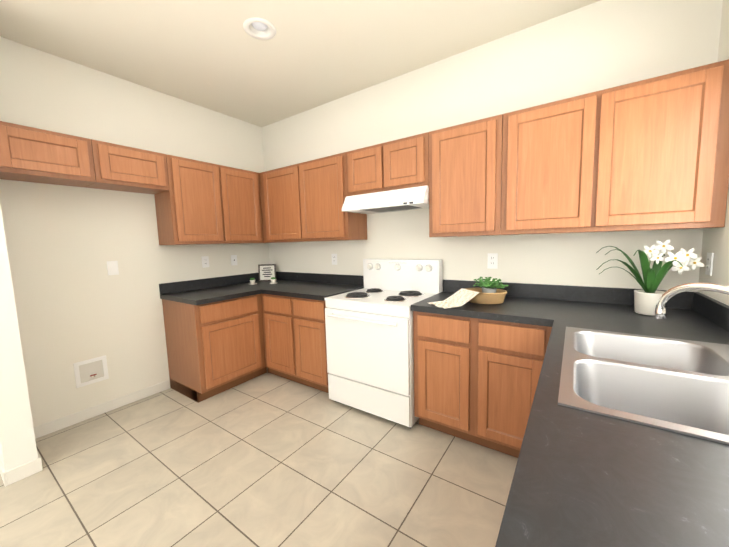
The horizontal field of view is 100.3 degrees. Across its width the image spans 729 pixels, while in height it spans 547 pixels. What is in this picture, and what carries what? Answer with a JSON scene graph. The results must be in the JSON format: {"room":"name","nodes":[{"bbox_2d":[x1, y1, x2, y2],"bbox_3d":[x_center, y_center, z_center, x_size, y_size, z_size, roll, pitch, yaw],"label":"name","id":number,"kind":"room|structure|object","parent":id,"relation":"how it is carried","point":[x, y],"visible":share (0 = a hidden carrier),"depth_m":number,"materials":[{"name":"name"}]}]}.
{"room":"kitchen","nodes":[
{"label":"kitchen","id":0,"kind":"room"},
{"bbox_2d":[0,203,37,470],"bbox_3d":[-2.282,-0.158,1.824,0.500,2.760,0.130,2,7,35],"label":"wall","id":1,"kind":"structure","parent":0,"point":[17,443],"depth_m":1.77,"materials":[{"name":"white paint"}]},
{"bbox_2d":[0,37,269,426],"bbox_3d":[-2.612,-0.159,1.918,0.150,2.760,4.750,2,7,35],"label":"wall","id":2,"kind":"structure","parent":0,"point":[75,302],"depth_m":2.44,"materials":[{"name":"white paint"}]},
{"bbox_2d":[0,121,99,187],"bbox_3d":[-2.195,-0.789,2.063,0.324,0.300,0.483,2,7,35],"label":"upper cabinet","id":3,"kind":"object","parent":2,"relation":"attached to","point":[27,154],"depth_m":1.99,"materials":[{"name":"brown wood"}]},
{"bbox_2d":[0,380,169,486],"bbox_3d":[-2.615,1.238,1.417,0.512,0.085,3.348,2,7,35],"label":"baseboard","id":4,"kind":"structure","parent":2,"relation":"attached to","point":[20,472],"depth_m":2.34,"materials":[{"name":"white wood"}]},
{"bbox_2d":[73,355,108,387],"bbox_3d":[-2.179,0.786,2.437,0.038,0.200,0.200,2,7,35],"label":"outlet box","id":5,"kind":"object","parent":2,"relation":"attached to","point":[90,371],"visible":1,"depth_m":2.44,"materials":[{"name":"white plastic"}]},
{"bbox_2d":[106,261,118,274],"bbox_3d":[-2.094,-0.045,2.532,0.012,0.116,0.072,2,7,35],"label":"light switch","id":6,"kind":"object","parent":2,"relation":"attached to","point":[112,267],"visible":1,"depth_m":2.53,"materials":[{"name":"white plastic"}]},
{"bbox_2d":[92,140,167,196],"bbox_3d":[-1.921,-0.837,2.458,0.324,0.300,0.483,2,7,35],"label":"upper cabinet","id":7,"kind":"object","parent":2,"relation":"attached to","point":[122,168],"depth_m":2.37,"materials":[{"name":"brown wood"}]},
{"bbox_2d":[155,155,231,244],"bbox_3d":[-1.629,-0.659,2.893,0.324,0.760,0.520,2,7,35],"label":"upper cabinet","id":8,"kind":"object","parent":2,"relation":"attached to","point":[198,202],"depth_m":2.76,"materials":[{"name":"brown wood"}]},
{"bbox_2d":[201,256,208,267],"bbox_3d":[-1.655,-0.121,3.167,0.009,0.116,0.072,2,7,35],"label":"electrical outlet","id":9,"kind":"object","parent":2,"relation":"attached to","point":[205,261],"visible":1,"depth_m":3.16,"materials":[{"name":"white plastic"}]},
{"bbox_2d":[231,255,236,265],"bbox_3d":[-1.470,-0.150,3.433,0.009,0.116,0.072,2,7,35],"label":"electrical outlet","id":10,"kind":"object","parent":2,"relation":"attached to","point":[233,259],"visible":1,"depth_m":3.43,"materials":[{"name":"white plastic"}]},
{"bbox_2d":[228,167,262,243],"bbox_3d":[-1.404,-0.698,3.218,0.324,0.760,0.534,2,7,35],"label":"upper cabinet","id":11,"kind":"object","parent":2,"relation":"attached to","point":[243,185],"depth_m":3.18,"materials":[{"name":"brown wood"}]},
{"bbox_2d":[0,368,517,546],"bbox_3d":[-0.925,1.325,1.020,4.050,0.100,4.900,2,7,35],"label":"floor","id":12,"kind":"structure","parent":0,"point":[267,459],"depth_m":1.75,"materials":[{"name":"tile"}]},
{"bbox_2d":[162,294,266,402],"bbox_3d":[-1.276,0.618,3.225,0.618,0.874,1.248,2,7,35],"label":"base cabinet","id":13,"kind":"object","parent":12,"relation":"on","point":[214,348],"visible":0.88,"depth_m":2.74,"materials":[{"name":"brown wood"}]},
{"bbox_2d":[159,271,363,304],"bbox_3d":[-0.933,0.129,2.920,1.495,0.140,1.260,2,7,35],"label":"countertop","id":14,"kind":"structure","parent":13,"relation":"on","point":[316,286],"depth_m":3.02,"materials":[{"name":"stone"}]},
{"bbox_2d":[249,278,256,284],"bbox_3d":[-1.242,0.083,3.376,0.092,0.074,0.092,2,7,35],"label":"planter","id":15,"kind":"object","parent":14,"relation":"on","point":[252,281],"visible":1,"depth_m":3.36,"materials":[{"name":"white ceramic"}]},
{"bbox_2d":[258,264,275,280],"bbox_3d":[-1.157,-0.009,3.623,0.200,0.200,0.040,-2,6,-7],"label":"sign","id":16,"kind":"object","parent":14,"relation":"on","point":[267,272],"visible":0.9,"depth_m":3.62,"materials":[{"name":"white paper"}]},
{"bbox_2d":[270,277,277,283],"bbox_3d":[-1.015,0.075,3.395,0.092,0.074,0.092,2,7,35],"label":"planter","id":17,"kind":"object","parent":14,"relation":"on","point":[273,280],"visible":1,"depth_m":3.38,"materials":[{"name":"white ceramic"}]},
{"bbox_2d":[261,294,328,392],"bbox_3d":[-0.520,0.612,3.085,0.966,0.874,0.618,2,7,35],"label":"base cabinet","id":18,"kind":"object","parent":12,"relation":"on","point":[294,329],"visible":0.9,"depth_m":2.79,"materials":[{"name":"brown wood"}]},
{"bbox_2d":[325,259,442,428],"bbox_3d":[0.161,0.493,2.536,0.758,1.185,0.700,2,7,35],"label":"stove","id":19,"kind":"object","parent":12,"relation":"on","point":[370,347],"visible":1,"depth_m":2.33,"materials":[{"name":"white metal"}]},
{"bbox_2d":[413,311,551,457],"bbox_3d":[0.897,0.673,2.109,0.941,0.874,0.618,2,7,35],"label":"base cabinet","id":20,"kind":"object","parent":12,"relation":"on","point":[476,380],"visible":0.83,"depth_m":1.88,"materials":[{"name":"brown wood"}]},
{"bbox_3d":[0.739,0.826,0.659,0.633,0.874,1.998,2,7,35],"label":"base cabinet","id":21,"kind":"object","parent":12,"relation":"on","visible":0},
{"bbox_2d":[411,280,550,324],"bbox_3d":[0.817,0.167,2.078,0.810,0.140,0.658,2,7,35],"label":"countertop","id":22,"kind":"structure","parent":21,"relation":"on","point":[522,302],"depth_m":2.01,"materials":[{"name":"stone"}]},
{"bbox_2d":[429,277,507,308],"bbox_3d":[0.681,0.117,2.034,0.470,0.175,0.478,2,7,35],"label":"decorative basket","id":23,"kind":"object","parent":22,"relation":"on","point":[486,293],"visible":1,"depth_m":2.03,"materials":[{"name":"wicker"}]},
{"bbox_2d":[495,285,728,546],"bbox_3d":[0.875,0.291,0.860,0.675,0.140,2.608,2,7,35],"label":"countertop","id":24,"kind":"structure","parent":21,"relation":"on","point":[581,478],"depth_m":0.56,"materials":[{"name":"laminate"}]},
{"bbox_2d":[558,327,728,444],"bbox_3d":[0.960,0.397,0.969,0.555,0.190,0.810,2,7,35],"label":"sink","id":25,"kind":"object","parent":24,"relation":"in","point":[680,386],"visible":0.73,"depth_m":1.00,"materials":[{"name":"silver metal"}]},
{"bbox_2d":[596,239,704,315],"bbox_3d":[1.519,0.019,1.646,0.438,0.402,0.310,2,7,35],"label":"orchid plant","id":26,"kind":"object","parent":24,"relation":"on","point":[647,297],"visible":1,"depth_m":1.61,"materials":[{"name":"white plant"}]},
{"bbox_2d":[655,283,728,318],"bbox_3d":[1.084,0.171,0.893,0.294,0.265,0.332,2,7,35],"label":"faucet","id":27,"kind":"object","parent":24,"relation":"on","point":[663,300],"visible":1,"depth_m":1.02,"materials":[{"name":"silver metal"}]},
{"bbox_2d":[567,285,728,311],"bbox_3d":[1.434,0.194,1.653,0.510,0.140,0.658,2,7,35],"label":"backsplash","id":28,"kind":"structure","parent":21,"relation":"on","point":[687,299],"depth_m":1.89,"materials":[{"name":"stone"}]},
{"bbox_2d":[0,0,599,126],"bbox_3d":[-1.004,-1.519,0.728,4.050,0.100,4.900,2,7,35],"label":"ceiling","id":29,"kind":"structure","parent":0,"point":[213,55],"depth_m":2.11,"materials":[{"name":"beige paint"}]},
{"bbox_2d":[243,17,275,39],"bbox_3d":[-0.689,-1.647,1.998,0.208,0.092,0.208,2,7,35],"label":"recessed light","id":30,"kind":"object","parent":29,"relation":"in","point":[260,28],"visible":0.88,"depth_m":2.01,"materials":[{"name":"white plastic"}]},
{"bbox_2d":[262,0,722,291],"bbox_3d":[0.383,-0.334,2.815,4.050,2.760,0.150,2,7,35],"label":"wall","id":31,"kind":"structure","parent":0,"point":[599,45],"depth_m":2.18,"materials":[{"name":"white paint"}]},
{"bbox_2d":[259,171,270,242],"bbox_3d":[-1.124,-0.737,3.520,0.438,0.760,0.324,2,7,35],"label":"upper cabinet","id":32,"kind":"object","parent":31,"relation":"attached to","point":[263,175],"depth_m":3.31,"materials":[{"name":"brown wood"}]},
{"bbox_2d":[267,162,306,242],"bbox_3d":[-0.740,-0.720,3.256,0.605,0.760,0.324,2,7,35],"label":"upper cabinet","id":33,"kind":"object","parent":31,"relation":"attached to","point":[287,222],"depth_m":3.11,"materials":[{"name":"brown wood"}]},
{"bbox_2d":[331,254,336,264],"bbox_3d":[-0.320,-0.152,3.226,0.072,0.116,0.009,2,7,35],"label":"electrical outlet","id":34,"kind":"object","parent":31,"relation":"attached to","point":[334,259],"visible":1,"depth_m":3.22,"materials":[{"name":"white plastic"}]},
{"bbox_2d":[303,153,366,241],"bbox_3d":[-0.335,-0.703,2.977,0.639,0.760,0.324,2,7,35],"label":"upper cabinet","id":35,"kind":"object","parent":31,"relation":"attached to","point":[325,178],"depth_m":2.81,"materials":[{"name":"brown wood"}]},
{"bbox_2d":[343,141,390,195],"bbox_3d":[0.107,-0.872,2.649,0.444,0.380,0.324,2,7,35],"label":"upper cabinet","id":36,"kind":"object","parent":31,"relation":"attached to","point":[368,168],"depth_m":2.51,"materials":[{"name":"brown wood"}]},
{"bbox_2d":[342,185,428,213],"bbox_3d":[0.222,-0.604,2.556,0.754,0.137,0.396,2,7,35],"label":"range hood","id":37,"kind":"object","parent":36,"relation":"attached to","point":[412,198],"visible":0.98,"depth_m":2.41,"materials":[{"name":"white metal"}]},
{"bbox_2d":[391,132,426,189],"bbox_3d":[0.365,-0.861,2.471,0.444,0.380,0.324,2,7,35],"label":"upper cabinet","id":38,"kind":"object","parent":31,"relation":"attached to","point":[408,154],"depth_m":2.30,"materials":[{"name":"brown wood"}]},
{"bbox_2d":[427,114,502,236],"bbox_3d":[0.760,-0.656,2.222,0.499,0.760,0.324,2,7,35],"label":"upper cabinet","id":39,"kind":"object","parent":31,"relation":"attached to","point":[465,161],"depth_m":2.08,"materials":[{"name":"brown wood"}]},
{"bbox_2d":[487,253,497,268],"bbox_3d":[0.980,-0.096,2.330,0.072,0.116,0.009,2,7,35],"label":"electrical outlet","id":40,"kind":"object","parent":31,"relation":"attached to","point":[492,262],"visible":1,"depth_m":2.33,"materials":[{"name":"white plastic"}]},
{"bbox_2d":[503,86,618,234],"bbox_3d":[1.192,-0.637,1.925,0.550,0.760,0.324,2,7,35],"label":"upper cabinet","id":41,"kind":"object","parent":31,"relation":"attached to","point":[559,156],"depth_m":1.77,"materials":[{"name":"brown wood"}]},
{"bbox_2d":[611,59,728,231],"bbox_3d":[1.545,-0.622,1.681,0.568,0.760,0.324,2,7,35],"label":"upper cabinet","id":42,"kind":"object","parent":31,"relation":"attached to","point":[648,154],"depth_m":1.51,"materials":[{"name":"brown wood"}]},
{"bbox_2d":[698,0,728,305],"bbox_3d":[0.598,-0.020,-0.293,0.150,2.760,4.750,2,7,35],"label":"wall","id":43,"kind":"structure","parent":0,"point":[715,241],"depth_m":1.52,"materials":[{"name":"white paint"}]},
{"bbox_2d":[705,252,713,275],"bbox_3d":[1.793,-0.050,1.583,0.009,0.116,0.072,2,7,35],"label":"electrical outlet","id":44,"kind":"object","parent":43,"relation":"attached to","point":[709,263],"visible":1,"depth_m":1.57,"materials":[{"name":"white plastic"}]}
]}

